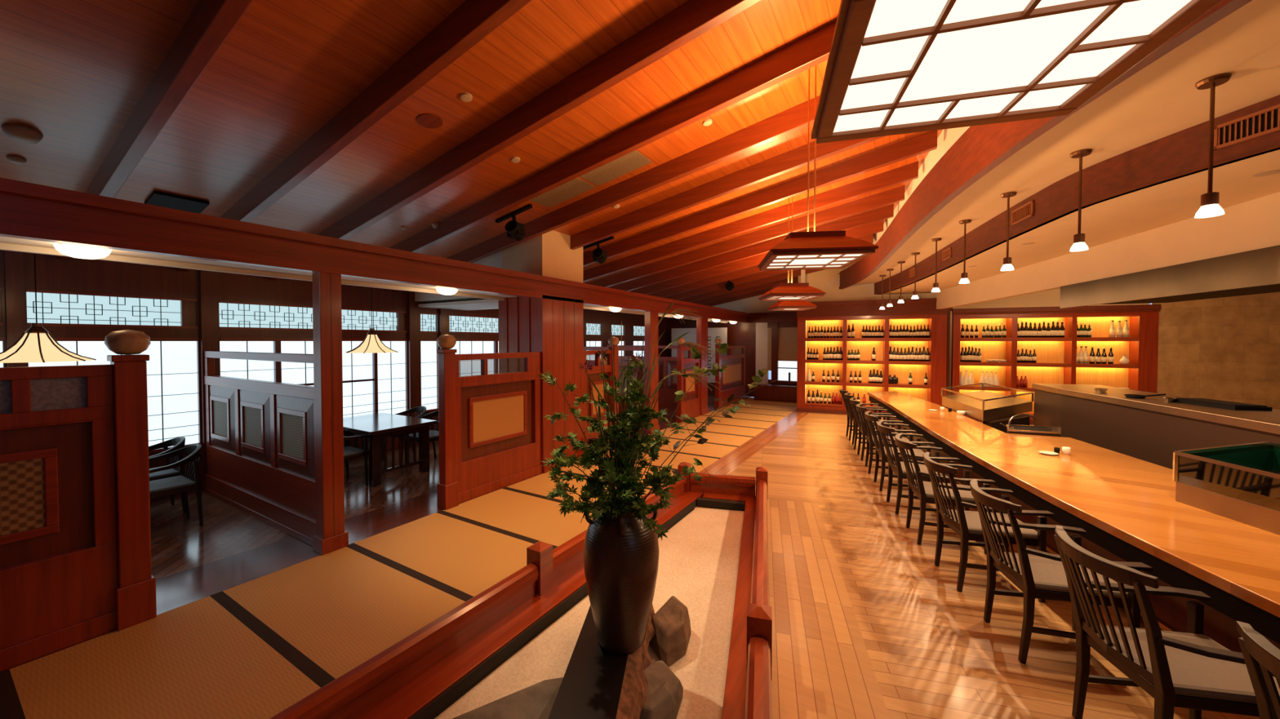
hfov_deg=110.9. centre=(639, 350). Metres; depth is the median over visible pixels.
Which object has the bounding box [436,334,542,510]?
divider
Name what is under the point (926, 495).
seat cushion
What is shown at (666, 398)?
divider
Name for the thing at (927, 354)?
bottle
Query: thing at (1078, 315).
light
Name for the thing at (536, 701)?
rock
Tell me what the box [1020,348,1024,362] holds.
wine bottle
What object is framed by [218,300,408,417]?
window
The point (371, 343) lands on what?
pendant
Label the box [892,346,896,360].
bottle
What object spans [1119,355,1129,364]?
flask
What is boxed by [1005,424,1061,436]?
sink
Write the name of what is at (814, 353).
wine bottle
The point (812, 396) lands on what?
bottle
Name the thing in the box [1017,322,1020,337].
bottle
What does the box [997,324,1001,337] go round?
wine bottle
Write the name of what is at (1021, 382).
liquor bottle
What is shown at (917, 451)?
seat cushion
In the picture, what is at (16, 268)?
wall
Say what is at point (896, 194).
rafter
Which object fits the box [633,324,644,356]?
window
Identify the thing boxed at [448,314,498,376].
window
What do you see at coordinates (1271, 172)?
recessed light
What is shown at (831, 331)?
wine bottle
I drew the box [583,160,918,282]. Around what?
rafter
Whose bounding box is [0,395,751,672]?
floor
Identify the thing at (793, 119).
rafter
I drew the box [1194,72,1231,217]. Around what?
pendant
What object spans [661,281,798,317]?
rafter
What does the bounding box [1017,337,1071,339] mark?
shelf
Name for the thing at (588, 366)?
stem
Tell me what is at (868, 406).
shelf
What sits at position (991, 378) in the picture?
bottle
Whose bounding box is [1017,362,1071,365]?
shelf
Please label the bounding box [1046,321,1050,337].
bottle
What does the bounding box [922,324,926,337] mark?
wine bottle
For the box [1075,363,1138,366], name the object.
shelf
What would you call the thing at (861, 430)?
armchair
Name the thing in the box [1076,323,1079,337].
wine bottle
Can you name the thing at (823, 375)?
wine bottle
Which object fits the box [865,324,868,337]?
wine bottle
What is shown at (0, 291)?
shutter
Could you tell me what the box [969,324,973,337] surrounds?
wine bottle
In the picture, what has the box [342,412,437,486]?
dining table
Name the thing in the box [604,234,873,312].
rafter
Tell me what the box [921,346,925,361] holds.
bottle
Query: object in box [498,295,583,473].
wood wall panel
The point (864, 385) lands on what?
light
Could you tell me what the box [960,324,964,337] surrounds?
wine bottle
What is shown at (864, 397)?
liquor bottle
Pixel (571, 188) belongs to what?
ceiling vent
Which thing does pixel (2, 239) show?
ceiling
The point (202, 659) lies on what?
mat
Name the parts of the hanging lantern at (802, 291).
frame, paper panel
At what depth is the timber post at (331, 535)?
3.86 m
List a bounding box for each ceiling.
[0,0,942,287]
[0,235,731,322]
[417,299,498,311]
[838,0,1279,285]
[880,146,1279,294]
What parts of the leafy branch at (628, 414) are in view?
stem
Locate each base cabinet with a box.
[754,383,796,403]
[982,414,1029,433]
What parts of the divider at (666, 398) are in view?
panel frame, panel frame, woven panel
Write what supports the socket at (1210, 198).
attached to the pendant at (1210, 206)
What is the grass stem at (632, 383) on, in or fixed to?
in the vase
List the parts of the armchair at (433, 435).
leg, seat frame, leg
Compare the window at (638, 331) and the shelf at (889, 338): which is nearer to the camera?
the shelf at (889, 338)
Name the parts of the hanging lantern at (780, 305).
frame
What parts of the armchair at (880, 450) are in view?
crest rail, leg, leg, armrest, seat frame, armrest, leg, leg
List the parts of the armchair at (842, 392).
crest rail, leg, leg, armrest, armrest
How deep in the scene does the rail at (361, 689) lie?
2.29 m
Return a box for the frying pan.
[1124,393,1165,398]
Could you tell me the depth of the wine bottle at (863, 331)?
11.05 m
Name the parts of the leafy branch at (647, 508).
stem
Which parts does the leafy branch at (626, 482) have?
stem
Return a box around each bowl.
[991,359,999,362]
[1094,389,1106,392]
[1160,397,1177,402]
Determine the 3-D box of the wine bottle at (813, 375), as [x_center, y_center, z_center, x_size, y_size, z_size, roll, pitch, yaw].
[4.531,0.662,11.525,0.072,0.292,0.072,1,1,23]
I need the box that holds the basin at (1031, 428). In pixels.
[1013,426,1051,431]
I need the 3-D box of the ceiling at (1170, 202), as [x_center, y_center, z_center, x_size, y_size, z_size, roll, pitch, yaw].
[6.413,-1.266,4.569,8.090,0.001,12.380,1,1,31]
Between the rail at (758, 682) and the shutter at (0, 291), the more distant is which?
the shutter at (0, 291)
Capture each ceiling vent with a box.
[144,190,209,213]
[529,177,595,207]
[580,150,651,186]
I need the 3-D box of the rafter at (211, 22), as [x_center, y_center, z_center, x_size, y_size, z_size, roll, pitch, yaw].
[-1.746,-1.845,2.016,9.656,1.937,0.080,1,1,31]
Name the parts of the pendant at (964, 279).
lamp shade, stem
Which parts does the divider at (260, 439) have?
panel frame, woven panel, panel frame, woven panel, panel frame, woven panel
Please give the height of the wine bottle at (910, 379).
0.318 m
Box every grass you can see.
[627,331,715,506]
[628,301,703,475]
[634,367,720,458]
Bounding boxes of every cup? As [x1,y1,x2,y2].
[956,410,965,414]
[1053,447,1059,453]
[1062,446,1071,455]
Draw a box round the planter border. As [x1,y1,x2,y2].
[357,490,755,718]
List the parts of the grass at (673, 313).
blade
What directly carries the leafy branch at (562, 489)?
in the vase
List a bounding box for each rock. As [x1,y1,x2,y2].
[452,677,563,718]
[640,660,683,718]
[648,595,690,667]
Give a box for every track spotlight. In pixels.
[495,204,532,240]
[582,235,613,263]
[724,280,734,290]
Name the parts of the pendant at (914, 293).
stem, lamp shade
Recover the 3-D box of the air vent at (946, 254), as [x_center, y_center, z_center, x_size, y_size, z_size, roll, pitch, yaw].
[4.646,-1.455,6.675,0.016,0.150,0.360,0,1,19]
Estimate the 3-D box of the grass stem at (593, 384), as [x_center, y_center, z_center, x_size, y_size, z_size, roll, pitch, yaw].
[-0.173,0.496,2.351,0.197,0.901,0.080,0,1,8]
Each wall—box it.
[0,249,667,502]
[414,250,502,302]
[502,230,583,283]
[667,294,796,397]
[768,379,796,385]
[798,266,1149,308]
[800,269,807,402]
[847,126,969,267]
[946,307,952,408]
[1151,292,1279,409]
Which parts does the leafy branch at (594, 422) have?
stem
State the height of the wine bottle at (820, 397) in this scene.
0.312 m
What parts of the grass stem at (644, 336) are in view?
blade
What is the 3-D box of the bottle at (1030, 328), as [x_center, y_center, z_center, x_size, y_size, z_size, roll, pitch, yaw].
[8.747,-0.465,9.872,0.086,0.354,0.086,0,1,9]
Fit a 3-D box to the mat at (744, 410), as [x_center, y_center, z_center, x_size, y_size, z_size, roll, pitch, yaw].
[3.019,1.627,11.693,1.850,0.046,0.905,1,1,31]
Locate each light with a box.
[459,92,472,102]
[511,156,519,163]
[702,119,711,125]
[804,383,842,386]
[805,318,843,320]
[805,339,843,341]
[805,361,843,363]
[846,317,884,319]
[846,339,884,341]
[846,362,884,364]
[846,384,884,386]
[888,317,931,319]
[888,339,931,341]
[888,363,930,364]
[888,386,930,388]
[959,388,1010,391]
[960,316,1012,319]
[960,339,1011,341]
[960,364,1011,366]
[1017,315,1071,318]
[1017,339,1071,341]
[1017,364,1071,367]
[1021,242,1035,244]
[1075,365,1137,368]
[1076,339,1138,341]
[1077,314,1139,317]
[1252,169,1279,177]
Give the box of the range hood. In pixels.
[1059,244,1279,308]
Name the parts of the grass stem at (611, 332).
blade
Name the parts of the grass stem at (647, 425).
blade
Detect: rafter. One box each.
[57,0,253,260]
[177,0,531,271]
[268,0,761,279]
[341,20,836,286]
[395,95,819,292]
[570,135,886,249]
[582,129,937,266]
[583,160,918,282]
[586,185,904,287]
[586,220,883,310]
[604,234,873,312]
[608,204,893,291]
[621,269,798,314]
[635,269,824,315]
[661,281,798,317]
[690,275,798,304]
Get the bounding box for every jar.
[888,374,892,383]
[892,375,897,384]
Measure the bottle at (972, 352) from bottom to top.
0.366 m
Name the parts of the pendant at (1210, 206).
lamp shade, stem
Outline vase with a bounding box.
[583,495,659,654]
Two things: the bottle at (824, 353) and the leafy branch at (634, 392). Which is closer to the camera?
the leafy branch at (634, 392)
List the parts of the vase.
lug handle, lug handle, lug handle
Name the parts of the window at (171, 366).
transom glass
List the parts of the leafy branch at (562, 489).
stem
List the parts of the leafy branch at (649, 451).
stem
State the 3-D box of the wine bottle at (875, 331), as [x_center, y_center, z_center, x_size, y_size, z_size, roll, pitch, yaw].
[5.878,-0.461,10.984,0.074,0.300,0.074,0,1,-17]
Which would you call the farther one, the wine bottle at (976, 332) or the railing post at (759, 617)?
the wine bottle at (976, 332)
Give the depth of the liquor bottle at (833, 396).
11.34 m
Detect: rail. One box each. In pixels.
[269,563,538,718]
[552,474,686,583]
[689,472,755,497]
[744,636,772,718]
[750,480,769,606]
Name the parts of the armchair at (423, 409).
leg, leg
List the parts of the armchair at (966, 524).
leg, crest rail, rail, leg, armrest, seat frame, leg, armrest, leg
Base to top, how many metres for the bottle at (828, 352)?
0.353 m
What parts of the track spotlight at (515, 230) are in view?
stem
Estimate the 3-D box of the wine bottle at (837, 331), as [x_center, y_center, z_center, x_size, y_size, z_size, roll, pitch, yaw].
[5.065,-0.470,11.291,0.075,0.304,0.075,0,1,-2]
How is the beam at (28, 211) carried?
attached to the column at (550, 254)
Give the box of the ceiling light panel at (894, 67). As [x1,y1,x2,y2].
[811,0,1222,143]
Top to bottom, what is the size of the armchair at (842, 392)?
0.926 m
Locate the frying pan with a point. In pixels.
(1131, 396)
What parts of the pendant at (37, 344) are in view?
cord, lamp shade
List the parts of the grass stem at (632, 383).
blade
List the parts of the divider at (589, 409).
panel frame, woven panel, post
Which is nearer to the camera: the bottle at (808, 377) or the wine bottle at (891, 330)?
the wine bottle at (891, 330)
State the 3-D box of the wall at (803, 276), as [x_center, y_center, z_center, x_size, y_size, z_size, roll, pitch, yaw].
[4.867,-0.713,12.542,0.100,4.600,2.450,1,1,31]
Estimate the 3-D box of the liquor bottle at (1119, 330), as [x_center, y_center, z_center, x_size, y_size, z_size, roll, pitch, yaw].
[10.135,-0.451,9.314,0.084,0.349,0.084,0,1,-20]
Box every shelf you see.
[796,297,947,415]
[804,380,842,384]
[804,401,842,406]
[805,337,843,339]
[805,359,843,362]
[846,337,884,339]
[846,360,884,362]
[846,382,884,386]
[855,404,879,407]
[888,337,931,339]
[888,360,930,363]
[888,383,930,386]
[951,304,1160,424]
[959,385,1010,390]
[960,337,1011,339]
[960,361,1011,364]
[1016,386,1034,391]
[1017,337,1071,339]
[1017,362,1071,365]
[1022,412,1033,416]
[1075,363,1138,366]
[1076,337,1138,339]
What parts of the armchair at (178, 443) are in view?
seat frame, leg, leg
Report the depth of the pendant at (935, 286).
6.24 m
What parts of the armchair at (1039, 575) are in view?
leg, crest rail, rail, leg, armrest, seat frame, leg, armrest, leg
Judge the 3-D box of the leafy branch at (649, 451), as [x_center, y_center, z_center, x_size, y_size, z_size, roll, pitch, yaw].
[-0.021,0.701,2.401,0.371,0.492,0.246,-1,2,-43]
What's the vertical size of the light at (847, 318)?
0.035 m
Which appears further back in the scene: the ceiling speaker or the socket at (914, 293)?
the socket at (914, 293)
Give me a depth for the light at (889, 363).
10.60 m
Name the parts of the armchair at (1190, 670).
leg, crest rail, rail, armrest, leg, seat frame, leg, armrest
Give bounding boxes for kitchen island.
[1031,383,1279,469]
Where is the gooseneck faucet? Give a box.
[1000,413,1035,427]
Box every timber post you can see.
[311,271,348,555]
[643,311,659,434]
[696,317,708,415]
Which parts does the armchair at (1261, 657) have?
crest rail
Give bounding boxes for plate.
[1038,450,1058,455]
[1173,397,1272,411]
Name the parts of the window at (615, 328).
transom glass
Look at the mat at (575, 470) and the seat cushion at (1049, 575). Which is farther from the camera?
the mat at (575, 470)
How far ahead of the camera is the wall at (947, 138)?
5.49 m
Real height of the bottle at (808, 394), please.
0.360 m
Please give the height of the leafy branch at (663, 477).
0.362 m
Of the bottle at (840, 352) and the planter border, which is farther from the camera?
the bottle at (840, 352)
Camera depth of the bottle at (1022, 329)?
9.89 m
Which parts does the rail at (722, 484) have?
rail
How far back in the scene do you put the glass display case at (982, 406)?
6.93 m
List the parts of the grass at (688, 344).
blade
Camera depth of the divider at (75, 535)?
2.70 m
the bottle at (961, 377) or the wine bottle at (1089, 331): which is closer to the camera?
the wine bottle at (1089, 331)
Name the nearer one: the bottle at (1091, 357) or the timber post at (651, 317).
the timber post at (651, 317)
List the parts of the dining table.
leg, leg, leg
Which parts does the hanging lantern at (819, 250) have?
paper panel, frame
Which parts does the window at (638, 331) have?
transom glass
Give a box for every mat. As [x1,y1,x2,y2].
[0,593,328,718]
[216,544,469,683]
[350,511,555,599]
[440,488,599,548]
[504,471,652,511]
[560,461,677,489]
[602,449,719,473]
[642,435,738,458]
[648,427,753,446]
[668,422,764,436]
[694,415,776,429]
[702,410,785,422]
[716,406,793,416]
[727,403,796,411]
[737,399,796,406]
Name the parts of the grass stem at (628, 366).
blade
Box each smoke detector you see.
[0,124,43,144]
[5,155,26,164]
[431,222,439,228]
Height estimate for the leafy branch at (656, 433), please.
0.592 m
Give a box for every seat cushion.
[149,466,178,479]
[149,475,195,493]
[343,446,364,457]
[404,430,439,439]
[871,435,909,443]
[879,446,924,459]
[892,462,948,476]
[915,480,974,502]
[947,509,1037,539]
[1000,551,1128,599]
[1099,624,1279,703]
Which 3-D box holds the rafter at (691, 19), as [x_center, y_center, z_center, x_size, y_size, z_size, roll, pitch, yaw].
[-1.264,-1.797,3.751,8.709,1.768,0.080,1,1,31]
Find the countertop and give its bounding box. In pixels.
[867,391,1279,677]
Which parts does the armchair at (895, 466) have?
crest rail, leg, rail, leg, armrest, seat frame, armrest, leg, leg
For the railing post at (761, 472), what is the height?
0.350 m
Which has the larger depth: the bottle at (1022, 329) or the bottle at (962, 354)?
the bottle at (962, 354)
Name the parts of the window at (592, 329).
transom glass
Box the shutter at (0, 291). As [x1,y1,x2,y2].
[0,290,1,322]
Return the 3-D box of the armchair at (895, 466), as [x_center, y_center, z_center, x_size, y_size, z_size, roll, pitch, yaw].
[2.991,1.287,4.831,0.706,0.926,0.544,0,1,17]
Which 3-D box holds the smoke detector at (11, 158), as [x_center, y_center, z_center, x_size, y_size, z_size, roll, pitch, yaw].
[-4.591,-1.400,3.245,0.088,0.044,0.090,0,1,22]
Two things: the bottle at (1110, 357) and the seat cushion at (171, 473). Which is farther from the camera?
the bottle at (1110, 357)
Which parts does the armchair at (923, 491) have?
crest rail, leg, rail, leg, armrest, seat frame, armrest, leg, leg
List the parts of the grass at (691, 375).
blade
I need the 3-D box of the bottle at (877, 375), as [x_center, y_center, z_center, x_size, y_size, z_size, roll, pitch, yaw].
[5.920,0.640,10.990,0.087,0.358,0.087,1,1,28]
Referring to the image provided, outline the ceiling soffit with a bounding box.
[936,191,1279,309]
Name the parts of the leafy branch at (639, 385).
stem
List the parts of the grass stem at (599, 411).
blade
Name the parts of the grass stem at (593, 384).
blade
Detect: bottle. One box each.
[806,347,809,359]
[806,368,811,381]
[807,326,810,337]
[807,388,810,403]
[809,348,813,359]
[810,327,813,337]
[811,369,814,381]
[811,389,814,403]
[813,325,817,337]
[813,348,815,359]
[815,348,818,359]
[815,388,819,403]
[817,326,820,337]
[819,391,822,403]
[820,325,823,337]
[822,346,826,359]
[822,369,825,382]
[823,326,826,337]
[823,391,826,403]
[826,326,829,337]
[826,346,829,359]
[826,370,830,382]
[827,391,831,404]
[829,346,832,359]
[830,326,832,337]
[831,369,835,382]
[831,391,835,404]
[832,325,835,337]
[832,346,835,359]
[835,326,839,337]
[835,345,839,359]
[835,370,839,382]
[835,391,838,404]
[838,392,841,404]
[839,326,842,337]
[839,346,842,359]
[847,324,850,337]
[847,348,850,359]
[849,370,852,382]
[850,323,854,337]
[850,347,853,359]
[853,348,857,359]
[853,370,857,382]
[856,347,859,360]
[858,370,862,382]
[862,325,865,337]
[862,392,866,405]
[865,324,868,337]
[867,325,871,337]
[868,368,871,382]
[871,325,874,337]
[871,346,875,360]
[871,368,875,383]
[874,325,877,337]
[875,368,879,383]
[877,325,880,337]
[879,369,882,383]
[880,326,884,337]
[888,324,892,337]
[888,345,892,360]
[892,325,895,337]
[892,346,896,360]
[895,325,898,337]
[896,346,899,360]
[898,324,902,337]
[899,346,902,360]
[902,324,905,337]
[902,346,906,360]
[905,324,909,337]
[906,346,911,360]
[908,371,912,384]
[909,325,912,337]
[910,346,914,360]
[912,325,915,337]
[914,346,918,361]
[915,324,919,337]
[918,346,921,361]
[919,324,923,337]
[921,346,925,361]
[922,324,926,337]
[924,373,927,384]
[925,346,929,361]
[926,324,929,337]
[959,372,964,385]
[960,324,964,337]
[960,346,964,361]
[963,370,968,385]
[964,324,968,337]
[964,346,967,361]
[967,346,971,361]
[968,372,973,386]
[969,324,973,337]
[970,346,973,362]
[973,346,977,362]
[974,324,978,337]
[977,347,981,362]
[979,372,985,386]
[982,324,985,337]
[985,324,989,337]
[985,372,990,386]
[989,324,993,337]
[989,372,995,386]
[994,324,998,337]
[994,373,999,386]
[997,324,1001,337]
[1001,323,1006,337]
[1016,374,1018,387]
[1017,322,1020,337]
[1017,349,1020,362]
[1019,321,1024,337]
[1019,374,1023,387]
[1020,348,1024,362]
[1023,374,1027,387]
[1024,321,1028,337]
[1024,349,1028,362]
[1028,321,1032,337]
[1028,350,1032,363]
[1032,322,1037,337]
[1032,349,1036,363]
[1036,322,1041,337]
[1041,320,1046,337]
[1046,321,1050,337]
[1050,320,1055,337]
[1055,320,1060,337]
[1059,320,1064,337]
[1075,346,1078,363]
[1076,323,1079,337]
[1078,346,1084,363]
[1079,323,1083,337]
[1083,323,1087,337]
[1084,346,1088,363]
[1087,324,1091,337]
[1088,346,1095,364]
[1095,347,1101,364]
[1101,347,1106,364]
[1107,346,1113,364]
[1109,320,1115,337]
[1116,320,1122,337]
[1122,320,1128,337]
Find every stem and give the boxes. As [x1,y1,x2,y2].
[578,360,608,486]
[589,359,613,499]
[590,389,617,510]
[595,350,614,497]
[602,332,627,497]
[604,375,622,475]
[606,321,635,473]
[624,347,635,509]
[626,351,643,434]
[626,382,635,466]
[629,336,648,508]
[630,359,653,471]
[631,393,659,471]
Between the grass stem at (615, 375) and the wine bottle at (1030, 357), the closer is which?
the grass stem at (615, 375)
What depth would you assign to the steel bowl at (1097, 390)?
5.54 m
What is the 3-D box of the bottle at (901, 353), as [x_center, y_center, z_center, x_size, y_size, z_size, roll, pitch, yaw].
[6.398,0.088,10.788,0.082,0.339,0.082,0,1,20]
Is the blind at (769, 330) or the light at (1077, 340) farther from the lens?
the blind at (769, 330)
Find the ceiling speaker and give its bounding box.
[416,113,442,128]
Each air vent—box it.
[909,267,915,277]
[942,247,951,261]
[1011,200,1033,225]
[1213,103,1279,150]
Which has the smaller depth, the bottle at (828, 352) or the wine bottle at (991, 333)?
the wine bottle at (991, 333)
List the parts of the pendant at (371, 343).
cord, lamp shade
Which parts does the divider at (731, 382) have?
post, panel frame, woven panel, frame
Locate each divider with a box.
[0,329,156,671]
[204,351,315,546]
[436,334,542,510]
[583,337,619,453]
[583,346,644,431]
[606,345,693,411]
[675,337,700,422]
[714,338,746,408]
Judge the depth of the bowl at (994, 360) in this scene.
10.08 m
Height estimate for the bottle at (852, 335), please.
0.372 m
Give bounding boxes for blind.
[767,328,771,370]
[777,327,797,361]
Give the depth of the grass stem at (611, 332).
2.31 m
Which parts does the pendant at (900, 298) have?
stem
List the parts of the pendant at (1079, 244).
lamp shade, stem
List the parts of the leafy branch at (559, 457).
stem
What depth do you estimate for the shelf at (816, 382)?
11.38 m
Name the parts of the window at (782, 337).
pane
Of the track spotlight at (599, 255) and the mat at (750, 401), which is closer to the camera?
the track spotlight at (599, 255)
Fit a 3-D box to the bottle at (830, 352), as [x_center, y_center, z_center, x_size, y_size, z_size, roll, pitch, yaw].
[4.923,0.065,11.362,0.088,0.363,0.088,0,1,-20]
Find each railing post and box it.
[526,541,552,595]
[677,462,691,493]
[746,603,772,677]
[755,466,767,488]
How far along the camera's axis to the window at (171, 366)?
5.10 m
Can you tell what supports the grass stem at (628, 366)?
in the vase
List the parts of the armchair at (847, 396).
crest rail, leg, leg, armrest, armrest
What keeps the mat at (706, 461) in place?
on the floor
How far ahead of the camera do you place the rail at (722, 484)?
5.07 m
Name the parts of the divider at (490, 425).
post, panel frame, woven panel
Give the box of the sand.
[435,507,744,718]
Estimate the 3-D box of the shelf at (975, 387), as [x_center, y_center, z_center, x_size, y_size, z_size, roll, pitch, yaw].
[7.941,0.859,10.228,0.970,0.045,0.305,0,1,21]
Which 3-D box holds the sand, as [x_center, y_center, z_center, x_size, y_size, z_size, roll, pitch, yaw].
[0.122,1.817,2.213,1.912,0.034,5.460,1,1,31]
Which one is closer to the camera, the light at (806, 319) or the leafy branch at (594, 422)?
the leafy branch at (594, 422)
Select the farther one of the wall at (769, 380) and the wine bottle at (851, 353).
the wall at (769, 380)
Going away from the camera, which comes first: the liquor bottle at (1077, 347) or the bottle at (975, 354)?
the liquor bottle at (1077, 347)
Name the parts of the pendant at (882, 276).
stem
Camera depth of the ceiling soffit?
4.69 m
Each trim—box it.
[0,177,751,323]
[0,242,727,323]
[749,311,797,323]
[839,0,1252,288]
[874,94,1279,294]
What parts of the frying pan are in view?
handle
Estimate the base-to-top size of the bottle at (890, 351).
0.378 m
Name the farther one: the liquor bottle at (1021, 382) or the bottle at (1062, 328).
the liquor bottle at (1021, 382)
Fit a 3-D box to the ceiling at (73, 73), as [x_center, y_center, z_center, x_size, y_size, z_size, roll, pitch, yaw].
[0.708,-2.068,6.173,9.950,1.871,17.400,1,1,31]
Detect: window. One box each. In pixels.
[0,287,3,367]
[26,288,200,453]
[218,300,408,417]
[420,312,438,412]
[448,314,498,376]
[586,322,602,359]
[611,324,625,355]
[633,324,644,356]
[767,321,797,384]
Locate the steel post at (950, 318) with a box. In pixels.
[948,311,951,395]
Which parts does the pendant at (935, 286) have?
lamp shade, stem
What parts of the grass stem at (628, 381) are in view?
blade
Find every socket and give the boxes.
[912,291,917,295]
[933,283,938,288]
[960,272,967,278]
[1003,257,1011,264]
[1073,233,1084,243]
[1200,191,1219,206]
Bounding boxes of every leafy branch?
[538,369,618,509]
[542,444,613,511]
[545,464,622,519]
[553,431,619,484]
[565,475,633,524]
[574,413,643,502]
[589,381,640,510]
[589,456,646,519]
[590,404,658,479]
[591,441,644,487]
[598,359,652,474]
[600,386,667,472]
[600,435,671,484]
[605,484,673,540]
[617,357,656,504]
[623,462,684,515]
[631,368,777,508]
[631,416,688,506]
[635,394,738,501]
[639,342,728,497]
[643,457,716,498]
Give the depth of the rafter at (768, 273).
11.71 m
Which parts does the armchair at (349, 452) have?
leg, seat frame, leg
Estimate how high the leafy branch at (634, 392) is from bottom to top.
0.762 m
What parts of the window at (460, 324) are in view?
transom glass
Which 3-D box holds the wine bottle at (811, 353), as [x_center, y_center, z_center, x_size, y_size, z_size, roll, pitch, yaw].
[4.477,0.093,11.522,0.074,0.300,0.074,0,1,-5]
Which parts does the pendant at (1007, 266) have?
lamp shade, stem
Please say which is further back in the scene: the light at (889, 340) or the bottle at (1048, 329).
the light at (889, 340)
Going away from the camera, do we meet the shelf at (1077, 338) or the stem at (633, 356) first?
the stem at (633, 356)
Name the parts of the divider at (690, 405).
post, panel frame, woven panel, frame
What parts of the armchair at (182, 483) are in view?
seat frame, leg, leg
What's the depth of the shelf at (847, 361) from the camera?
11.01 m
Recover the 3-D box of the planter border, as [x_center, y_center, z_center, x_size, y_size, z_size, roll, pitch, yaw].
[0.143,1.757,2.392,2.354,0.086,5.792,1,1,31]
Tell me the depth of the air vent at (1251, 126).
2.71 m
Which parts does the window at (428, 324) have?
transom glass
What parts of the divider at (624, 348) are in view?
woven panel, panel frame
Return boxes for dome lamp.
[53,243,111,259]
[435,287,457,295]
[608,307,622,311]
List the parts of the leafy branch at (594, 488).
stem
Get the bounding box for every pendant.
[0,253,96,363]
[345,291,398,353]
[879,275,885,309]
[886,268,893,306]
[897,261,905,302]
[911,252,919,298]
[931,237,942,292]
[959,219,971,284]
[1000,191,1017,271]
[1069,148,1092,251]
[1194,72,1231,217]
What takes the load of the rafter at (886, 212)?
attached to the ceiling at (73, 73)
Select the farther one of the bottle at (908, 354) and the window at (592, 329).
the window at (592, 329)
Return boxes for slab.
[547,604,655,718]
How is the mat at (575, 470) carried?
on the floor
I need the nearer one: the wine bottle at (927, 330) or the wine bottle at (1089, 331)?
the wine bottle at (1089, 331)
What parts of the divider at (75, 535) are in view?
glass pane, woven panel, panel frame, glass pane, frame, post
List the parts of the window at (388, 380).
transom glass, sash rail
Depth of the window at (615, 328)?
13.45 m
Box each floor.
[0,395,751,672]
[695,409,1259,718]
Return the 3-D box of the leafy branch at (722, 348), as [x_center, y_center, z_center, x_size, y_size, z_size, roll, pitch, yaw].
[0.212,0.450,2.448,0.584,0.989,0.261,0,1,-10]
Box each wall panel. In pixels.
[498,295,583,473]
[755,322,768,384]
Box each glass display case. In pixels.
[941,382,1033,422]
[1172,441,1279,534]
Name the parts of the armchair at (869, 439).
crest rail, leg, leg, armrest, armrest, leg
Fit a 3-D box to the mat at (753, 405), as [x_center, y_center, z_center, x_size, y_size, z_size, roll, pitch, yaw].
[3.483,1.611,12.470,1.850,0.046,0.905,1,1,31]
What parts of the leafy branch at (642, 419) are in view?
stem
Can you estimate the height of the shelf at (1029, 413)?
0.045 m
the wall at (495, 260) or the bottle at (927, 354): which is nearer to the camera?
the wall at (495, 260)
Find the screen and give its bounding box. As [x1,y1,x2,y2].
[671,327,727,395]
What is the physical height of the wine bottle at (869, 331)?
0.303 m
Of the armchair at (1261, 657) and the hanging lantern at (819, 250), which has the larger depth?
the hanging lantern at (819, 250)
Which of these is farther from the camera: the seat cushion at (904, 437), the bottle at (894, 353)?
the bottle at (894, 353)
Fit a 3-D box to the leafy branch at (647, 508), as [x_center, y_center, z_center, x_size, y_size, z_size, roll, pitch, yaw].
[0.007,0.809,2.186,0.342,0.284,0.236,1,1,31]
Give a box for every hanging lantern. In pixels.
[757,64,878,270]
[758,196,826,301]
[767,270,817,311]
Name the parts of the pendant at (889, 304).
stem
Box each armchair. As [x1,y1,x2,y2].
[148,436,185,512]
[148,444,203,526]
[343,431,369,485]
[393,406,428,456]
[404,410,439,464]
[840,388,884,440]
[844,392,892,449]
[849,397,903,461]
[856,403,916,474]
[864,410,934,491]
[876,420,959,514]
[894,433,995,554]
[923,452,1054,603]
[969,479,1152,664]
[1053,525,1279,718]
[1235,621,1279,718]
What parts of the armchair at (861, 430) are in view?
crest rail, leg, leg, armrest, armrest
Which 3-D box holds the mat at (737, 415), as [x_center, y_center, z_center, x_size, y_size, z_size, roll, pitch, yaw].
[2.556,1.644,10.916,1.850,0.046,0.905,1,1,31]

